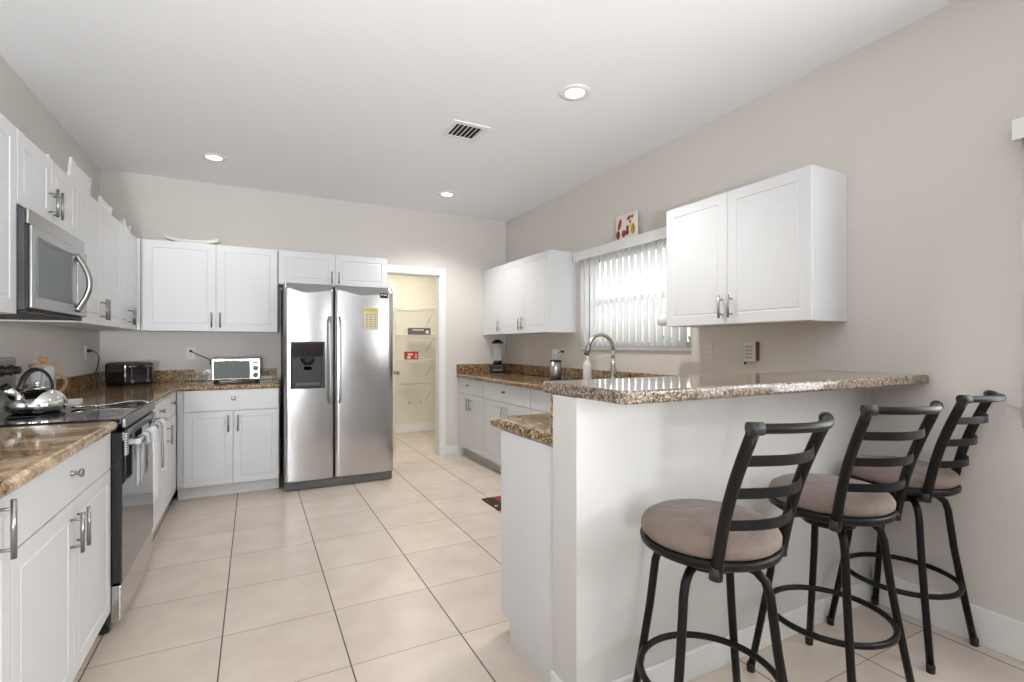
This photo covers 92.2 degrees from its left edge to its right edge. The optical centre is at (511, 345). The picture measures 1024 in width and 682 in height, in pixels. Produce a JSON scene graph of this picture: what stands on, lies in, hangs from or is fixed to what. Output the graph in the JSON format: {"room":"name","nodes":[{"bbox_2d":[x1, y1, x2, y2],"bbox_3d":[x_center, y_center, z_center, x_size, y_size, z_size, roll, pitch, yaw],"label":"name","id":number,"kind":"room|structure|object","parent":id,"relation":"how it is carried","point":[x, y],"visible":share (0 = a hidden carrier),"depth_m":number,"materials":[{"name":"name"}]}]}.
{"room":"kitchen","nodes":[
{"label":"kitchen","id":0,"kind":"room"},
{"bbox_2d":[0,55,99,385],"bbox_3d":[-1.619,-0.122,0.450,0.140,2.745,8.580,0,0,-28],"label":"wall","id":1,"kind":"structure","parent":0,"point":[63,346],"depth_m":3.07,"materials":[{"name":"paint"}]},
{"bbox_2d":[0,113,15,313],"bbox_3d":[-1.897,-0.502,1.509,0.346,0.755,0.933,0,0,-28],"label":"upper cabinet","id":2,"kind":"object","parent":1,"relation":"attached to","point":[7,129],"visible":1,"depth_m":1.91,"materials":[{"name":"white wood"}]},
{"bbox_2d":[33,352,38,367],"bbox_3d":[-2.843,0.095,2.947,0.007,0.116,0.072,0,0,-28],"label":"wall outlet","id":3,"kind":"object","parent":1,"relation":"attached to","point":[35,354],"visible":0.67,"depth_m":2.93,"materials":[{"name":"white plastic"}]},
{"bbox_2d":[16,128,76,237],"bbox_3d":[-2.292,-0.726,2.263,0.346,0.308,0.755,0,0,-28],"label":"upper cabinet","id":4,"kind":"object","parent":1,"relation":"attached to","point":[42,187],"visible":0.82,"depth_m":2.25,"materials":[{"name":"white wood"}]},
{"bbox_2d":[0,207,92,320],"bbox_3d":[-2.265,-0.346,2.277,0.425,0.427,0.753,0,0,-28],"label":"microwave","id":5,"kind":"object","parent":4,"relation":"attached to","point":[54,280],"visible":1,"depth_m":2.19,"materials":[{"name":"silver metal"}]},
{"bbox_2d":[0,184,120,327],"bbox_3d":[-2.698,-0.502,3.037,0.346,0.755,0.983,0,0,-28],"label":"upper cabinet","id":6,"kind":"object","parent":1,"relation":"attached to","point":[100,232],"visible":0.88,"depth_m":3.07,"materials":[{"name":"white wood"}]},
{"bbox_2d":[46,154,91,194],"bbox_3d":[-2.532,-0.954,2.828,0.120,0.144,0.380,0,0,-28],"label":"serving dish","id":7,"kind":"object","parent":6,"relation":"on","point":[73,170],"visible":0.34,"depth_m":2.78,"materials":[{"name":"white ceramic"}]},
{"bbox_2d":[97,196,112,213],"bbox_3d":[-2.782,-0.927,3.307,0.119,0.089,0.300,0,0,-28],"label":"serving dish","id":8,"kind":"object","parent":6,"relation":"on","point":[100,201],"visible":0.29,"depth_m":3.27,"materials":[{"name":"white ceramic"}]},
{"bbox_2d":[85,346,87,360],"bbox_3d":[-3.307,0.060,3.833,0.007,0.116,0.072,0,0,-28],"label":"wall outlet","id":9,"kind":"object","parent":1,"relation":"attached to","point":[86,347],"visible":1,"depth_m":3.82,"materials":[{"name":"white plastic"}]},
{"bbox_2d":[87,349,98,372],"bbox_3d":[-3.297,0.122,3.885,0.041,0.189,0.120,0,0,-12],"label":"power cord","id":10,"kind":"object","parent":1,"relation":"attached to","point":[88,350],"visible":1,"depth_m":3.90,"materials":[{"name":"black plastic"}]},
{"bbox_2d":[67,224,136,329],"bbox_3d":[-3.055,-0.502,3.719,0.346,0.755,0.543,0,0,-28],"label":"upper cabinet","id":11,"kind":"object","parent":1,"relation":"attached to","point":[128,240],"visible":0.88,"depth_m":3.76,"materials":[{"name":"white wood"}]},
{"bbox_2d":[119,219,130,230],"bbox_3d":[-3.061,-0.926,3.860,0.099,0.089,0.220,0,0,-28],"label":"serving dish","id":12,"kind":"object","parent":11,"relation":"on","point":[122,222],"visible":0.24,"depth_m":3.80,"materials":[{"name":"white ceramic"}]},
{"bbox_2d":[98,238,140,330],"bbox_3d":[-3.268,-0.502,4.106,0.327,0.755,0.328,0,0,-28],"label":"upper cabinet","id":13,"kind":"object","parent":1,"relation":"attached to","point":[138,239],"visible":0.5,"depth_m":4.05,"materials":[{"name":"white wood"}]},
{"bbox_2d":[16,368,276,392],"bbox_3d":[-2.460,0.272,3.667,1.354,0.104,1.859,0,0,-28],"label":"backsplash","id":14,"kind":"structure","parent":1,"relation":"attached to","point":[82,381],"depth_m":4.36,"materials":[{"name":"brown stone"}]},
{"bbox_2d":[100,169,505,484],"bbox_3d":[-1.750,-0.122,5.157,3.995,2.745,0.120,0,0,-28],"label":"wall","id":15,"kind":"structure","parent":0,"point":[154,207],"depth_m":4.84,"materials":[{"name":"paint"}]},
{"bbox_2d":[186,347,195,359],"bbox_3d":[-2.914,0.070,4.474,0.072,0.116,0.007,0,0,-28],"label":"wall outlet","id":16,"kind":"object","parent":15,"relation":"attached to","point":[189,355],"visible":0.98,"depth_m":4.47,"materials":[{"name":"white plastic"}]},
{"bbox_2d":[141,239,277,332],"bbox_3d":[-2.664,-0.501,4.407,1.018,0.758,0.356,0,0,-28],"label":"upper cabinet","id":17,"kind":"object","parent":15,"relation":"attached to","point":[186,286],"visible":1,"depth_m":4.27,"materials":[{"name":"white wood"}]},
{"bbox_2d":[164,234,219,244],"bbox_3d":[-2.783,-0.913,4.300,0.400,0.062,0.128,0,0,-28],"label":"serving dish","id":18,"kind":"object","parent":17,"relation":"on","point":[170,238],"visible":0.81,"depth_m":4.25,"materials":[{"name":"beige ceramic"}]},
{"bbox_2d":[278,250,386,287],"bbox_3d":[-1.765,-0.723,4.878,1.000,0.315,0.356,0,0,-28],"label":"upper cabinet","id":19,"kind":"object","parent":15,"relation":"attached to","point":[293,266],"visible":0.84,"depth_m":4.73,"materials":[{"name":"white wood"}]},
{"bbox_2d":[387,278,399,448],"bbox_3d":[-1.432,0.235,5.710,0.167,2.010,0.600,0,0,-2],"label":"door","id":20,"kind":"structure","parent":15,"relation":"in","point":[390,284],"depth_m":5.91,"materials":[{"name":"white wood"}]},
{"bbox_2d":[387,264,445,455],"bbox_3d":[-1.119,0.190,5.477,0.760,2.120,0.138,0,0,-28],"label":"trim","id":21,"kind":"structure","parent":15,"relation":"attached to","point":[440,274],"depth_m":5.58,"materials":[{"name":"white wood"}]},
{"bbox_2d":[446,445,463,454],"bbox_3d":[-0.653,1.200,5.656,0.228,0.100,0.014,0,0,-28],"label":"baseboard","id":22,"kind":"structure","parent":15,"relation":"attached to","point":[450,450],"depth_m":5.64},
{"bbox_2d":[387,274,435,424],"bbox_3d":[-1.664,0.000,7.076,1.720,2.500,0.120,0,0,-28],"label":"wall","id":23,"kind":"structure","parent":0,"point":[416,292],"depth_m":7.15,"materials":[{"name":"paint"}]},
{"bbox_2d":[395,422,435,433],"bbox_3d":[-1.632,1.190,7.016,1.480,0.120,0.015,0,0,-28],"label":"baseboard","id":24,"kind":"structure","parent":23,"relation":"attached to","point":[417,427],"depth_m":7.13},
{"bbox_2d":[395,383,435,398],"bbox_3d":[-1.551,0.667,6.861,1.470,0.246,0.363,0,0,-28],"label":"wire shelf","id":25,"kind":"object","parent":23,"relation":"attached to","point":[408,384],"visible":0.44,"depth_m":6.89,"materials":[{"name":"white metal"}]},
{"bbox_2d":[395,307,435,326],"bbox_3d":[-1.551,-0.399,6.861,1.470,0.246,0.363,0,0,-28],"label":"wire shelf","id":26,"kind":"object","parent":23,"relation":"attached to","point":[398,308],"visible":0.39,"depth_m":6.87,"materials":[{"name":"white plastic"}]},
{"bbox_2d":[395,359,435,374],"bbox_3d":[-1.551,0.315,6.861,1.470,0.246,0.363,0,0,-28],"label":"wire shelf","id":27,"kind":"object","parent":23,"relation":"attached to","point":[395,359],"visible":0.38,"depth_m":6.84,"materials":[{"name":"white metal"}]},
{"bbox_2d":[404,352,417,358],"bbox_3d":[-1.400,0.139,6.852,0.170,0.105,0.121,0,0,-28],"label":"cardboard box","id":28,"kind":"object","parent":27,"relation":"on","point":[407,355],"visible":0.91,"depth_m":6.80,"materials":[{"name":"red cardboard"}]},
{"bbox_2d":[395,335,435,351],"bbox_3d":[-1.551,-0.025,6.861,1.470,0.246,0.363,0,0,-28],"label":"wire shelf","id":29,"kind":"object","parent":23,"relation":"attached to","point":[395,335],"visible":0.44,"depth_m":6.89,"materials":[{"name":"white metal"}]},
{"bbox_2d":[408,328,430,334],"bbox_3d":[-1.303,-0.197,6.926,0.280,0.095,0.161,0,0,-28],"label":"cardboard box","id":30,"kind":"object","parent":29,"relation":"on","point":[411,331],"visible":0.96,"depth_m":6.86,"materials":[{"name":"cardboard"}]},
{"bbox_2d":[0,0,956,221],"bbox_3d":[0.151,-1.545,1.377,4.135,0.100,8.580,0,0,-28],"label":"ceiling","id":31,"kind":"structure","parent":0,"point":[343,100],"depth_m":2.76,"materials":[{"name":"paint"}]},
{"bbox_2d":[200,153,226,161],"bbox_3d":[-2.363,-1.490,3.910,0.184,0.010,0.184,0,0,-28],"label":"recessed light","id":32,"kind":"object","parent":31,"relation":"in","point":[214,157],"visible":1,"depth_m":3.91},
{"bbox_2d":[438,191,455,196],"bbox_3d":[-0.642,-1.490,4.865,0.184,0.010,0.184,0,0,-28],"label":"recessed light","id":33,"kind":"object","parent":31,"relation":"in","point":[443,193],"visible":1,"depth_m":4.85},
{"bbox_2d":[440,119,490,142],"bbox_3d":[-0.327,-1.489,3.436,0.270,0.011,0.270,0,0,-28],"label":"ceiling vent","id":34,"kind":"object","parent":31,"relation":"in","point":[457,129],"visible":1,"depth_m":3.43,"materials":[{"name":"white metal"}]},
{"bbox_2d":[559,84,590,100],"bbox_3d":[0.371,-1.490,2.907,0.184,0.010,0.184,0,0,-28],"label":"recessed light","id":35,"kind":"object","parent":31,"relation":"in","point":[574,92],"visible":1,"depth_m":2.91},
{"bbox_2d":[73,430,1023,681],"bbox_3d":[-0.235,1.300,2.112,4.135,0.100,10.240,0,0,-28],"label":"floor","id":36,"kind":"structure","parent":0,"point":[397,578],"depth_m":2.37,"materials":[{"name":"tile"}]},
{"bbox_2d":[0,494,16,681],"bbox_3d":[-1.373,0.808,0.831,0.646,0.884,0.645,0,0,-28],"label":"base cabinet","id":37,"kind":"object","parent":36,"relation":"on","point":[8,508],"visible":0.97,"depth_m":1.21,"materials":[{"name":"white wood"}]},
{"bbox_2d":[10,433,109,681],"bbox_3d":[-1.753,0.808,1.556,0.646,0.884,0.982,0,0,-28],"label":"base cabinet","id":38,"kind":"object","parent":36,"relation":"on","point":[60,572],"visible":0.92,"depth_m":1.58,"materials":[{"name":"white wood"}]},
{"bbox_2d":[0,421,116,498],"bbox_3d":[-1.585,0.344,1.221,0.634,0.041,1.734,0,0,-28],"label":"countertop","id":39,"kind":"structure","parent":38,"relation":"on","point":[26,452],"depth_m":1.60,"materials":[{"name":"brown stone"}]},
{"bbox_2d":[0,357,166,634],"bbox_3d":[-2.129,0.655,2.350,0.709,1.190,0.760,0,0,-28],"label":"stove","id":40,"kind":"object","parent":36,"relation":"on","point":[131,508],"visible":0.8,"depth_m":2.26,"materials":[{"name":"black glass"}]},
{"bbox_2d":[0,367,67,413],"bbox_3d":[-2.261,0.210,2.344,0.220,0.212,0.228,0,0,-38],"label":"kettle","id":41,"kind":"object","parent":40,"relation":"on","point":[37,399],"visible":1,"depth_m":2.28,"materials":[{"name":"silver metal"}]},
{"bbox_2d":[0,401,151,426],"bbox_3d":[-2.131,0.331,2.349,0.565,0.028,0.760,0,0,-28],"label":"cooktop","id":42,"kind":"object","parent":40,"relation":"in","point":[126,413],"depth_m":2.24,"materials":[{"name":"black glass"}]},
{"bbox_2d":[70,400,149,407],"bbox_3d":[-2.090,0.306,2.572,0.068,0.020,0.325,0,0,44],"label":"serving spoon","id":43,"kind":"object","parent":40,"relation":"on","point":[75,406],"visible":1,"depth_m":2.54,"materials":[{"name":"silver metal"}]},
{"bbox_2d":[70,405,85,407],"bbox_3d":[-2.180,0.309,2.480,0.068,0.012,0.068,0,0,-28],"label":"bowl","id":44,"kind":"object","parent":43,"relation":"on","point":[76,406],"depth_m":2.47,"materials":[{"name":"metal"}]},
{"bbox_2d":[135,430,152,487],"bbox_3d":[-1.723,0.527,2.309,0.044,0.244,0.150,0,0,-28],"label":"dish towel","id":45,"kind":"object","parent":40,"relation":"hanging from","point":[148,434],"visible":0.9,"depth_m":2.28,"materials":[{"name":"white fabric"}]},
{"bbox_2d":[142,425,158,504],"bbox_3d":[-1.790,0.592,2.443,0.049,0.374,0.130,0,0,-28],"label":"dish towel","id":46,"kind":"object","parent":40,"relation":"hanging from","point":[155,447],"visible":0.83,"depth_m":2.43,"materials":[{"name":"white fabric"}]},
{"bbox_2d":[150,418,166,477],"bbox_3d":[-1.899,0.548,2.652,0.062,0.302,0.200,0,0,-28],"label":"dish towel","id":47,"kind":"object","parent":40,"relation":"hanging from","point":[161,423],"visible":0.64,"depth_m":2.60,"materials":[{"name":"white fabric"}]},
{"bbox_2d":[152,393,176,532],"bbox_3d":[-2.643,0.808,3.256,0.646,0.884,1.307,0,0,-28],"label":"base cabinet","id":48,"kind":"object","parent":36,"relation":"on","point":[167,407],"visible":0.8,"depth_m":3.53,"materials":[{"name":"white wood"}]},
{"bbox_2d":[63,379,279,404],"bbox_3d":[-2.457,0.344,3.667,1.359,0.041,1.861,0,0,-28],"label":"countertop","id":49,"kind":"structure","parent":48,"relation":"on","point":[157,392],"depth_m":3.71,"materials":[{"name":"brown stone"}]},
{"bbox_2d":[28,357,67,391],"bbox_3d":[-2.615,0.195,2.773,0.150,0.257,0.140,0,0,-28],"label":"press","id":50,"kind":"object","parent":49,"relation":"on","point":[42,360],"visible":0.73,"depth_m":2.76,"materials":[{"name":"clear glass"}]},
{"bbox_2d":[67,398,82,404],"bbox_3d":[-2.496,0.312,2.706,0.200,0.022,0.120,0,0,-34],"label":"tray","id":51,"kind":"object","parent":49,"relation":"on","point":[70,401],"visible":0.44,"depth_m":2.71,"materials":[{"name":"ceramic"}]},
{"bbox_2d":[105,362,153,386],"bbox_3d":[-3.103,0.230,4.010,0.282,0.187,0.230,0,0,22],"label":"toaster","id":52,"kind":"object","parent":49,"relation":"on","point":[121,374],"visible":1,"depth_m":3.93,"materials":[{"name":"black plastic"}]},
{"bbox_2d":[211,357,260,382],"bbox_3d":[-2.487,0.216,4.451,0.385,0.215,0.286,0,0,-28],"label":"toaster oven","id":53,"kind":"object","parent":49,"relation":"on","point":[222,368],"visible":1,"depth_m":4.35,"materials":[{"name":"silver metal"}]},
{"bbox_2d":[177,388,278,499],"bbox_3d":[-2.472,0.808,4.344,0.738,0.884,0.646,0,0,-28],"label":"base cabinet","id":54,"kind":"object","parent":36,"relation":"on","point":[228,440],"visible":0.98,"depth_m":4.08,"materials":[{"name":"white wood"}]},
{"bbox_2d":[281,282,392,490],"bbox_3d":[-1.669,0.355,4.673,0.925,1.790,0.773,0,0,-28],"label":"refrigerator","id":55,"kind":"object","parent":36,"relation":"on","point":[337,374],"visible":1,"depth_m":4.38,"materials":[{"name":"grey metal"}]},
{"bbox_2d":[363,308,378,329],"bbox_3d":[-1.286,-0.242,4.496,0.135,0.195,0.002,0,0,-28],"label":"sheet","id":56,"kind":"object","parent":55,"relation":"attached to","point":[370,315],"visible":1,"depth_m":4.50,"materials":[{"name":"paper"}]},
{"bbox_2d":[459,378,490,466],"bbox_3d":[-0.200,0.808,5.495,0.650,0.883,0.711,0,0,-28],"label":"base cabinet","id":57,"kind":"object","parent":36,"relation":"on","point":[471,395],"visible":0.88,"depth_m":5.33,"materials":[{"name":"white wood"}]},
{"bbox_2d":[482,496,500,511],"bbox_3d":[0.121,1.246,3.766,0.440,0.008,0.750,0,0,-28],"label":"kitchen rug","id":58,"kind":"object","parent":36,"relation":"on","point":[495,502],"visible":0.2,"depth_m":3.92,"materials":[{"name":"black fabric"}]},
{"bbox_2d":[484,382,530,471],"bbox_3d":[0.189,0.808,4.753,0.650,0.883,0.955,0,0,-28],"label":"base cabinet","id":59,"kind":"object","parent":36,"relation":"on","point":[500,400],"visible":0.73,"depth_m":4.76,"materials":[{"name":"white wood"}]},
{"bbox_2d":[501,430,552,681],"bbox_3d":[0.550,0.808,2.241,1.145,0.883,0.504,0,0,-28],"label":"base cabinet","id":60,"kind":"object","parent":36,"relation":"on","point":[526,463],"visible":0.13,"depth_m":1.94,"materials":[{"name":"white wood"}]},
{"bbox_2d":[531,389,551,413],"bbox_3d":[0.781,0.808,3.621,0.650,0.883,1.590,0,0,-28],"label":"base cabinet","id":61,"kind":"object","parent":36,"relation":"on","point":[540,400],"visible":0.02,"depth_m":4.05,"materials":[{"name":"white wood"}]},
{"bbox_2d":[456,372,570,446],"bbox_3d":[0.037,0.345,3.856,1.754,0.042,3.841,0,0,-28],"label":"countertop","id":62,"kind":"structure","parent":61,"relation":"on","point":[537,427],"depth_m":2.22,"materials":[{"name":"brown stone"}]},
{"bbox_2d":[490,340,504,373],"bbox_3d":[-0.155,0.129,5.704,0.192,0.390,0.152,0,0,-3],"label":"blender","id":63,"kind":"object","parent":62,"relation":"on","point":[497,367],"visible":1,"depth_m":5.64,"materials":[{"name":"black plastic"}]},
{"bbox_2d":[493,360,501,364],"bbox_3d":[-0.166,0.196,5.704,0.110,0.045,0.110,0,0,-3],"label":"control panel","id":64,"kind":"object","parent":63,"relation":"on","point":[496,362],"depth_m":5.66,"materials":[{"name":"black plastic"}]},
{"bbox_2d":[550,360,560,379],"bbox_3d":[0.414,0.177,4.682,0.110,0.292,0.110,0,0,-28],"label":"canister","id":65,"kind":"object","parent":62,"relation":"on","point":[555,365],"visible":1,"depth_m":4.64,"materials":[{"name":"silver metal"}]},
{"bbox_2d":[583,355,591,379],"bbox_3d":[0.637,0.197,4.172,0.072,0.253,0.072,0,0,-8],"label":"soap dispenser","id":66,"kind":"object","parent":62,"relation":"on","point":[587,367],"visible":0.73,"depth_m":4.14,"materials":[{"name":"white plastic"}]},
{"bbox_2d":[584,333,619,378],"bbox_3d":[0.722,0.111,3.865,0.313,0.426,0.152,0,0,-28],"label":"faucet","id":67,"kind":"object","parent":62,"relation":"on","point":[613,373],"visible":0.91,"depth_m":3.94,"materials":[{"name":"silver metal"}]},
{"bbox_2d":[632,411,833,681],"bbox_3d":[0.635,0.717,1.433,0.501,1.067,0.528,0,0,-2],"label":"bar stool","id":68,"kind":"object","parent":36,"relation":"on","point":[715,538],"visible":1,"depth_m":1.35,"materials":[{"name":"metal"}]},
{"bbox_2d":[641,499,782,560],"bbox_3d":[0.592,0.533,1.486,0.393,0.071,0.393,0,0,-32],"label":"seat cushion","id":69,"kind":"object","parent":68,"relation":"on","point":[679,529],"depth_m":1.37,"materials":[{"name":"beige fabric"}]},
{"bbox_2d":[747,400,942,681],"bbox_3d":[1.193,0.717,1.763,0.419,1.067,0.538,0,0,-25],"label":"bar stool","id":70,"kind":"object","parent":36,"relation":"on","point":[840,503],"visible":0.88,"depth_m":1.66,"materials":[{"name":"metal"}]},
{"bbox_2d":[769,473,895,516],"bbox_3d":[1.168,0.533,1.818,0.393,0.071,0.393,0,0,-21],"label":"seat cushion","id":71,"kind":"object","parent":70,"relation":"on","point":[819,497],"depth_m":1.68,"materials":[{"name":"beige fabric"}]},
{"bbox_2d":[827,390,1006,674],"bbox_3d":[1.710,0.717,2.088,0.436,1.067,0.547,0,0,-34],"label":"bar stool","id":72,"kind":"object","parent":36,"relation":"on","point":[934,478],"visible":0.79,"depth_m":1.97,"materials":[{"name":"metal"}]},
{"bbox_2d":[851,455,960,488],"bbox_3d":[1.679,0.533,2.135,0.393,0.071,0.393,0,0,-34],"label":"seat cushion","id":73,"kind":"object","parent":72,"relation":"on","point":[922,477],"depth_m":2.01,"materials":[{"name":"beige fabric"}]},
{"bbox_2d":[553,388,870,681],"bbox_3d":[0.959,0.712,2.088,1.763,1.077,0.144,0,0,-28],"label":"wall","id":74,"kind":"structure","parent":0,"point":[612,462],"depth_m":1.76,"materials":[{"name":"paint"}]},
{"bbox_2d":[551,394,552,435],"bbox_3d":[0.908,0.248,2.154,1.732,0.150,0.019,0,0,-28],"label":"backsplash","id":75,"kind":"structure","parent":74,"relation":"attached to","point":[551,394],"depth_m":1.75,"materials":[{"name":"brown stone"}]},
{"bbox_2d":[550,579,871,681],"bbox_3d":[0.950,1.198,2.076,1.760,0.105,0.158,0,0,-28],"label":"baseboard","id":76,"kind":"structure","parent":74,"relation":"attached to","point":[701,660],"depth_m":1.94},
{"bbox_2d":[543,370,928,404],"bbox_3d":[0.993,0.151,2.019,1.765,0.041,0.465,0,0,-28],"label":"countertop","id":77,"kind":"structure","parent":74,"relation":"on","point":[639,390],"depth_m":1.75,"materials":[{"name":"stone"}]},
{"bbox_2d":[506,0,1023,621],"bbox_3d":[1.948,-0.122,2.251,0.140,2.745,8.460,0,0,-28],"label":"wall","id":78,"kind":"structure","parent":0,"point":[917,118],"depth_m":2.29,"materials":[{"name":"paint"}]},
{"bbox_2d":[483,250,575,334],"bbox_3d":[0.112,-0.501,5.233,0.340,0.758,1.466,0,0,-28],"label":"upper cabinet","id":79,"kind":"object","parent":78,"relation":"attached to","point":[536,293],"visible":1,"depth_m":4.80,"materials":[{"name":"white wood"}]},
{"bbox_2d":[562,348,565,359],"bbox_3d":[0.508,0.080,4.838,0.007,0.116,0.072,0,0,-28],"label":"wall outlet","id":80,"kind":"object","parent":78,"relation":"attached to","point":[564,349],"visible":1,"depth_m":4.82,"materials":[{"name":"white plastic"}]},
{"bbox_2d":[457,363,675,379],"bbox_3d":[0.523,0.270,4.134,0.634,0.108,3.799,0,0,-28],"label":"backsplash","id":81,"kind":"structure","parent":78,"relation":"attached to","point":[567,373],"depth_m":5.15,"materials":[{"name":"brown stone"}]},
{"bbox_2d":[616,210,637,240],"bbox_3d":[0.921,-0.957,3.960,0.019,0.200,0.244,0,0,-28],"label":"picture","id":82,"kind":"object","parent":78,"relation":"attached to","point":[626,224],"visible":0.94,"depth_m":3.94,"materials":[{"name":"paper"}]},
{"bbox_2d":[580,347,691,350],"bbox_3d":[0.976,0.026,4.019,0.100,0.022,1.295,0,0,-28],"label":"window sill","id":83,"kind":"structure","parent":78,"relation":"attached to","point":[581,348],"depth_m":3.85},
{"bbox_2d":[591,241,689,347],"bbox_3d":[1.040,-0.393,4.053,0.045,0.815,1.275,0,0,-28],"label":"window","id":84,"kind":"structure","parent":78,"relation":"in","point":[688,328],"depth_m":4.15,"materials":[{"name":"clear glass"}]},
{"bbox_2d":[573,226,686,346],"bbox_3d":[0.917,-0.424,3.983,0.077,0.862,1.365,0,0,-28],"label":"vertical blinds","id":85,"kind":"object","parent":84,"relation":"attached to","point":[648,239],"visible":0.73,"depth_m":3.96,"materials":[{"name":"white plastic"}]},
{"bbox_2d":[704,343,712,360],"bbox_3d":[1.314,0.043,3.302,0.007,0.116,0.072,0,0,-28],"label":"wall outlet","id":86,"kind":"object","parent":78,"relation":"attached to","point":[708,347],"visible":1,"depth_m":3.30,"materials":[{"name":"white plastic"}]},
{"bbox_2d":[744,341,758,363],"bbox_3d":[1.457,0.044,3.002,0.032,0.142,0.088,0,0,-28],"label":"keypad","id":87,"kind":"object","parent":78,"relation":"attached to","point":[751,348],"visible":1,"depth_m":2.98,"materials":[{"name":"beige plastic"}]},
{"bbox_2d":[667,165,846,327],"bbox_3d":[1.349,-0.501,2.873,0.340,0.758,0.952,0,0,-28],"label":"upper cabinet","id":88,"kind":"object","parent":78,"relation":"attached to","point":[770,251],"visible":1,"depth_m":2.62,"materials":[{"name":"white wood"}]},
{"bbox_2d":[656,315,666,325],"bbox_3d":[1.042,-0.170,3.334,0.076,0.076,0.143,0,0,-28],"label":"paper towel holder","id":89,"kind":"object","parent":88,"relation":"attached to","point":[661,320],"visible":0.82,"depth_m":3.32,"materials":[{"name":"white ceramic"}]},
{"bbox_2d":[874,569,1023,662],"bbox_3d":[2.776,1.173,0.504,0.015,0.155,4.317,0,0,-28],"label":"baseboard","id":90,"kind":"structure","parent":78,"relation":"attached to","point":[995,631],"depth_m":2.10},
{"bbox_2d":[1012,117,1023,426],"bbox_3d":[2.368,-0.280,1.212,0.077,1.200,1.650,0,0,-28],"label":"vertical blinds","id":91,"kind":"object","parent":78,"relation":"attached to","point":[1017,124],"visible":1,"depth_m":1.93,"materials":[{"name":"white plastic"}]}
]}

